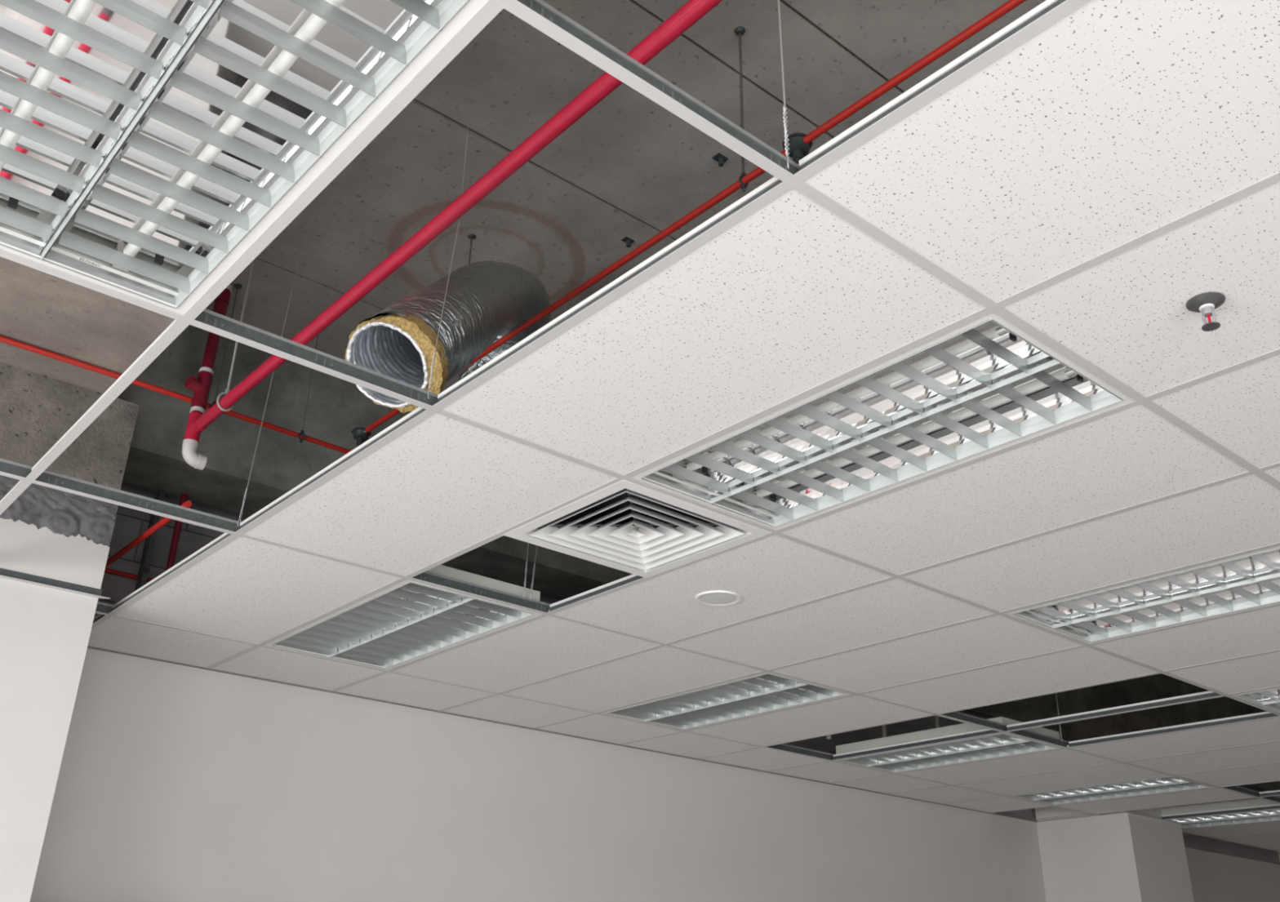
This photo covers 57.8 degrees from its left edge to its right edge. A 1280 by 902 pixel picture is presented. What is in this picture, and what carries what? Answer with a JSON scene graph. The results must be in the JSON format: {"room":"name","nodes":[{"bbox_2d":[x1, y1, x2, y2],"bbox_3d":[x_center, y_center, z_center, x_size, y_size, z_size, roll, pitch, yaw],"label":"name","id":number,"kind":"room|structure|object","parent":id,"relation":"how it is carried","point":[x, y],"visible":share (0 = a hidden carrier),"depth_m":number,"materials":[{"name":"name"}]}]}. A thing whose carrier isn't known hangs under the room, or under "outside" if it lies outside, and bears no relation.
{"room":"building under construction","nodes":[
{"label":"building under construction","id":0,"kind":"room"},
{"bbox_2d":[182,0,722,470],"bbox_3d":[0.124,-1.206,2.627,0.126,0.866,5.818,21,-32,-36],"label":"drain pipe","id":1,"kind":"object","parent":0,"point":[692,11],"visible":0.92,"depth_m":3.23,"materials":[{"name":"red plastic"}]},
{"bbox_2d":[213,288,231,315],"bbox_3d":[-1.722,-0.582,4.753,0.057,0.186,0.078,7,-26,-12],"label":"socket","id":2,"kind":"object","parent":1,"relation":"attached to","point":[222,301],"depth_m":4.75,"materials":[{"name":"red metal"}]},
{"bbox_2d":[205,0,1045,393],"bbox_3d":[3.338,-0.698,4.843,16.000,0.223,9.000,21,-32,-36],"label":"concrete slab","id":3,"kind":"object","parent":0,"point":[631,167],"depth_m":3.97,"materials":[{"name":"grey concrete"}]},
{"bbox_2d":[0,256,174,393],"bbox_3d":[-0.127,-1.960,1.400,1.692,0.550,7.980,21,-32,-36],"label":"concrete beam","id":4,"kind":"structure","parent":3,"relation":"attached to","point":[38,308],"depth_m":4.07,"materials":[{"name":"grey concrete"}]},
{"bbox_2d":[0,335,351,453],"bbox_3d":[-1.914,-0.258,4.417,3.200,0.022,0.037,21,-32,-36],"label":"conduit","id":5,"kind":"object","parent":4,"relation":"attached to","point":[2,339],"visible":0.65,"depth_m":4.44,"materials":[{"name":"red metal"}]},
{"bbox_2d":[209,283,242,407],"bbox_3d":[-1.677,-0.417,4.693,0.033,0.598,0.033,-1,-25,4],"label":"rod","id":6,"kind":"object","parent":3,"relation":"hanging from","point":[237,286],"visible":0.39,"depth_m":4.69,"materials":[{"name":"metal"}]},
{"bbox_2d":[216,260,253,411],"bbox_3d":[-1.505,-0.483,4.370,0.058,0.748,0.040,4,-25,-7],"label":"hanger","id":7,"kind":"object","parent":3,"relation":"hanging from","point":[228,389],"visible":0.59,"depth_m":4.31,"materials":[{"name":"metal"}]},
{"bbox_2d":[237,220,308,527],"bbox_3d":[-1.264,-0.320,4.026,0.009,1.327,0.205,3,-25,-5],"label":"wire","id":8,"kind":"object","parent":3,"relation":"hanging from","point":[246,489],"visible":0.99,"depth_m":3.89,"materials":[{"name":"grey metal"}]},
{"bbox_2d":[297,334,318,442],"bbox_3d":[-1.395,-0.307,4.915,0.033,0.598,0.033,-1,-25,4],"label":"rod","id":9,"kind":"object","parent":3,"relation":"hanging from","point":[302,432],"visible":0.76,"depth_m":4.83,"materials":[{"name":"metal"}]},
{"bbox_2d":[345,260,551,413],"bbox_3d":[-0.307,-0.332,3.850,0.884,1.127,1.687,0,-25,1],"label":"flexible duct","id":10,"kind":"object","parent":3,"relation":"hanging from","point":[486,300],"visible":0.52,"depth_m":3.16,"materials":[{"name":"silver metal"}]},
{"bbox_2d":[427,44,475,399],"bbox_3d":[-0.504,-0.691,3.201,0.021,1.329,0.188,2,-25,-2],"label":"wire","id":11,"kind":"object","parent":3,"relation":"hanging from","point":[434,353],"visible":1,"depth_m":3.09,"materials":[{"name":"grey metal"}]},
{"bbox_2d":[467,234,475,264],"bbox_3d":[-0.652,-0.627,4.378,0.034,0.450,0.034,21,-32,-36],"label":"rod","id":12,"kind":"object","parent":3,"relation":"hanging from","point":[471,237],"visible":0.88,"depth_m":4.46,"materials":[{"name":"metal"}]},
{"bbox_2d":[523,288,547,597],"bbox_3d":[-0.407,-0.064,4.552,0.009,1.312,0.090,8,-26,-15],"label":"wire","id":13,"kind":"object","parent":3,"relation":"hanging from","point":[547,288],"visible":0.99,"depth_m":4.34,"materials":[{"name":"grey metal"}]},
{"bbox_2d":[529,307,565,599],"bbox_3d":[-0.364,-0.031,4.620,0.086,1.312,0.010,15,-29,-28],"label":"wire","id":14,"kind":"object","parent":3,"relation":"hanging from","point":[565,308],"visible":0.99,"depth_m":4.37,"materials":[{"name":"grey metal"}]},
{"bbox_2d":[621,236,635,247],"bbox_3d":[-0.047,-0.805,4.473,0.044,0.031,0.032,21,-32,-36],"label":"clamp","id":15,"kind":"object","parent":3,"relation":"attached to","point":[628,241],"visible":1,"depth_m":4.47,"materials":[{"name":"black metal"}]},
{"bbox_2d":[116,324,1279,792],"bbox_3d":[0.818,0.898,7.316,16.000,0.658,0.400,21,-32,-36],"label":"concrete beam","id":16,"kind":"structure","parent":3,"relation":"attached to","point":[335,406],"depth_m":5.24,"materials":[{"name":"grey concrete"}]},
{"bbox_2d":[134,489,164,591],"bbox_3d":[-2.123,0.464,4.987,0.040,0.642,0.034,21,-32,-36],"label":"channel","id":17,"kind":"object","parent":16,"relation":"attached to","point":[145,570],"visible":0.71,"depth_m":5.00,"materials":[{"name":"black metal"}]},
{"bbox_2d":[165,493,187,570],"bbox_3d":[-2.034,0.456,5.039,0.028,0.583,0.029,21,-32,-36],"label":"conduit","id":18,"kind":"object","parent":16,"relation":"attached to","point":[178,524],"visible":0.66,"depth_m":5.06,"materials":[{"name":"red metal"}]},
{"bbox_2d":[712,152,728,166],"bbox_3d":[0.279,-1.007,4.028,0.044,0.031,0.032,21,-32,-36],"label":"clamp","id":19,"kind":"object","parent":3,"relation":"attached to","point":[719,157],"visible":1,"depth_m":4.02,"materials":[{"name":"black metal"}]},
{"bbox_2d":[734,26,748,191],"bbox_3d":[0.296,-0.998,3.371,0.033,0.600,0.033,-1,-25,4],"label":"rod","id":20,"kind":"object","parent":3,"relation":"hanging from","point":[740,30],"visible":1,"depth_m":3.40,"materials":[{"name":"metal"}]},
{"bbox_2d":[777,0,790,168],"bbox_3d":[0.269,-1.090,2.318,0.010,1.330,0.030,10,-27,-18],"label":"wire","id":21,"kind":"object","parent":3,"relation":"hanging from","point":[784,108],"visible":1,"depth_m":2.09,"materials":[{"name":"silver metal"}]},
{"bbox_2d":[826,734,831,739],"bbox_3d":[1.125,1.134,7.109,0.032,1.250,0.032,21,-32,-36],"label":"pipe","id":22,"kind":"object","parent":3,"relation":"hanging from","point":[828,737],"visible":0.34,"depth_m":6.84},
{"bbox_2d":[880,724,887,737],"bbox_3d":[1.527,1.287,7.419,0.032,1.250,0.032,21,-32,-36],"label":"pipe","id":23,"kind":"object","parent":3,"relation":"hanging from","point":[884,734],"visible":0.02,"depth_m":7.19,"materials":[{"name":"grey metal"}]},
{"bbox_2d":[933,715,939,728],"bbox_3d":[1.951,1.450,7.746,0.032,1.250,0.032,21,-32,-36],"label":"pipe","id":24,"kind":"object","parent":3,"relation":"hanging from","point":[936,720],"visible":0.02,"depth_m":7.58,"materials":[{"name":"grey metal"}]},
{"bbox_2d":[1055,693,1062,741],"bbox_3d":[2.357,1.012,6.706,0.037,1.327,0.009,21,-32,-36],"label":"wire","id":25,"kind":"object","parent":3,"relation":"hanging from","point":[1055,693],"visible":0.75,"depth_m":6.45,"materials":[{"name":"grey metal"}]},
{"bbox_2d":[0,0,1279,852],"bbox_3d":[2.817,0.637,4.324,14.458,0.042,7.659,21,-32,-36],"label":"ceiling","id":26,"kind":"structure","parent":0,"point":[1085,171],"depth_m":3.03,"materials":[{"name":"white tile"}]},
{"bbox_2d":[0,568,109,598],"bbox_3d":[-2.277,0.411,4.041,0.838,0.034,0.024,21,-32,-36],"label":"trim","id":27,"kind":"structure","parent":26,"relation":"attached to","point":[4,573],"depth_m":4.17,"materials":[{"name":"white metal"}]},
{"bbox_2d":[0,0,488,315],"bbox_3d":[-0.813,-0.592,1.917,0.584,0.089,1.174,21,-32,-36],"label":"light","id":28,"kind":"object","parent":26,"relation":"attached to","point":[146,145],"visible":1,"depth_m":1.95,"materials":[{"name":"white metal"}]},
{"bbox_2d":[263,564,542,670],"bbox_3d":[-0.967,0.672,4.615,0.584,0.089,1.174,21,-32,-36],"label":"light","id":29,"kind":"object","parent":26,"relation":"attached to","point":[405,622],"visible":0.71,"depth_m":4.55,"materials":[{"name":"metal"}]},
{"bbox_2d":[502,480,771,577],"bbox_3d":[-0.010,0.183,3.619,0.594,0.166,0.585,21,-32,-36],"label":"ceiling vent","id":30,"kind":"object","parent":26,"relation":"in","point":[625,526],"visible":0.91,"depth_m":3.62,"materials":[{"name":"white metal"}]},
{"bbox_2d":[694,590,741,606],"bbox_3d":[0.280,0.528,4.147,0.166,0.007,0.166,21,-32,-36],"label":"ceiling speaker","id":31,"kind":"object","parent":26,"relation":"attached to","point":[715,597],"visible":1,"depth_m":4.14},
{"bbox_2d":[699,593,736,604],"bbox_3d":[0.280,0.528,4.147,0.131,0.005,0.131,21,-32,-36],"label":"grille","id":32,"kind":"object","parent":31,"relation":"attached to","point":[704,598],"depth_m":4.14,"materials":[{"name":"white plastic"}]},
{"bbox_2d":[601,671,852,730],"bbox_3d":[0.398,1.195,5.669,0.584,0.089,1.174,21,-32,-36],"label":"light","id":33,"kind":"object","parent":26,"relation":"attached to","point":[765,692],"visible":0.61,"depth_m":5.66,"materials":[{"name":"metal"}]},
{"bbox_2d":[631,311,1134,529],"bbox_3d":[0.572,-0.062,2.986,0.584,0.089,1.174,21,-32,-36],"label":"light","id":34,"kind":"object","parent":26,"relation":"attached to","point":[984,385],"visible":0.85,"depth_m":2.95,"materials":[{"name":"metal"}]},
{"bbox_2d":[835,716,1062,773],"bbox_3d":[1.764,1.717,6.723,0.584,0.089,1.174,21,-32,-36],"label":"light","id":35,"kind":"object","parent":26,"relation":"attached to","point":[1003,744],"visible":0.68,"depth_m":6.67,"materials":[{"name":"metal"}]},
{"bbox_2d":[1009,776,1214,804],"bbox_3d":[3.143,2.245,7.788,0.584,0.089,1.174,21,-32,-36],"label":"light","id":36,"kind":"object","parent":26,"relation":"attached to","point":[1169,784],"visible":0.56,"depth_m":7.79,"materials":[{"name":"metal"}]},
{"bbox_2d":[1004,545,1279,644],"bbox_3d":[1.937,0.460,4.040,0.584,0.089,1.174,21,-32,-36],"label":"light","id":37,"kind":"object","parent":26,"relation":"attached to","point":[1251,580],"visible":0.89,"depth_m":4.16,"materials":[{"name":"metal"}]},
{"bbox_2d":[1125,810,1182,824],"bbox_3d":[3.924,2.785,8.829,0.830,0.027,0.024,21,-32,-36],"label":"trim","id":38,"kind":"structure","parent":26,"relation":"attached to","point":[1141,814],"depth_m":8.78,"materials":[{"name":"white metal"}]},
{"bbox_2d":[1186,292,1225,331],"bbox_3d":[1.145,-0.276,2.336,0.073,0.060,0.073,-22,-34,40],"label":"sprinkler head","id":39,"kind":"object","parent":26,"relation":"attached to","point":[1205,304],"visible":1,"depth_m":2.33},
{"bbox_2d":[1160,796,1279,828],"bbox_3d":[4.489,2.760,8.827,0.584,0.089,1.174,21,-32,-36],"label":"light","id":40,"kind":"object","parent":26,"relation":"attached to","point":[1271,815],"visible":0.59,"depth_m":8.78,"materials":[{"name":"metal"}]},
{"bbox_2d":[1232,687,1279,712],"bbox_3d":[3.303,0.983,5.095,0.584,0.089,1.174,21,-32,-36],"label":"light","id":41,"kind":"object","parent":26,"relation":"attached to","point":[1269,699],"visible":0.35,"depth_m":5.42,"materials":[{"name":"metal"}]},
{"bbox_2d":[30,482,1279,901],"bbox_3d":[0.490,2.620,6.888,16.000,4.150,0.150,21,-32,-36],"label":"wall","id":42,"kind":"structure","parent":0,"point":[175,783],"depth_m":5.74,"materials":[{"name":"paint"}]},
{"bbox_2d":[104,568,153,582],"bbox_3d":[-2.196,0.571,5.159,0.600,0.020,0.021,21,-32,-36],"label":"conduit","id":43,"kind":"object","parent":42,"relation":"attached to","point":[108,571],"visible":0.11,"depth_m":5.09,"materials":[{"name":"red metal"}]},
{"bbox_2d":[105,500,191,568],"bbox_3d":[-2.015,0.369,4.615,0.025,0.024,1.135,21,-32,-36],"label":"conduit","id":44,"kind":"object","parent":42,"relation":"attached to","point":[188,504],"visible":0.66,"depth_m":4.53,"materials":[{"name":"red metal"}]},
{"bbox_2d":[87,645,1037,822],"bbox_3d":[0.329,1.837,6.963,7.410,0.027,0.024,21,-32,-36],"label":"trim","id":45,"kind":"structure","parent":42,"relation":"attached to","point":[1002,814],"depth_m":6.21,"materials":[{"name":"grey metal"}]},
{"bbox_2d":[1035,811,1126,822],"bbox_3d":[3.361,2.790,8.863,0.024,0.027,0.762,21,-32,-36],"label":"trim","id":46,"kind":"structure","parent":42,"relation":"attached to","point":[1081,815],"depth_m":8.91,"materials":[{"name":"grey metal"}]},
{"bbox_2d":[782,132,812,164],"bbox_3d":[0.423,-0.685,3.054,0.085,0.338,0.085,0,-25,2],"label":"junction box","id":47,"kind":"object","parent":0,"point":[798,149],"visible":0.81,"depth_m":3.09,"materials":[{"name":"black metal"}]},
{"bbox_2d":[365,0,1026,432],"bbox_3d":[0.696,-0.951,2.830,0.022,0.022,5.550,21,-32,-36],"label":"pipe","id":48,"kind":"object","parent":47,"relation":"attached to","point":[1008,6],"visible":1,"depth_m":3.24,"materials":[{"name":"red metal"}]},
{"bbox_2d":[351,426,373,447],"bbox_3d":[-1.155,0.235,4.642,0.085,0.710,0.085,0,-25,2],"label":"junction box","id":49,"kind":"object","parent":48,"relation":"attached to","point":[361,435],"visible":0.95,"depth_m":4.76,"materials":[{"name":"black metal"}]},
{"bbox_2d":[1265,789,1279,861],"bbox_3d":[9.379,3.571,8.537,0.150,4.150,8.880,21,-32,-36],"label":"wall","id":50,"kind":"structure","parent":0,"point":[1278,852],"depth_m":11.84,"materials":[{"name":"paint"}]},
{"bbox_3d":[3.300,3.183,2.969,16.000,0.100,8.880,21,-32,-36],"label":"floor","id":51,"kind":"structure","parent":0,"visible":0},
{"bbox_2d":[0,361,139,901],"bbox_3d":[-2.631,1.475,3.938,0.810,3.600,0.967,21,-32,-36],"label":"column","id":52,"kind":"structure","parent":51,"relation":"on","point":[46,532],"depth_m":4.16,"materials":[{"name":"paint"}]},
{"bbox_2d":[1031,706,1194,901],"bbox_3d":[3.596,3.859,8.748,0.812,3.600,0.962,21,-32,-36],"label":"column","id":53,"kind":"structure","parent":51,"relation":"on","point":[1126,857],"depth_m":8.76,"materials":[{"name":"paint"}]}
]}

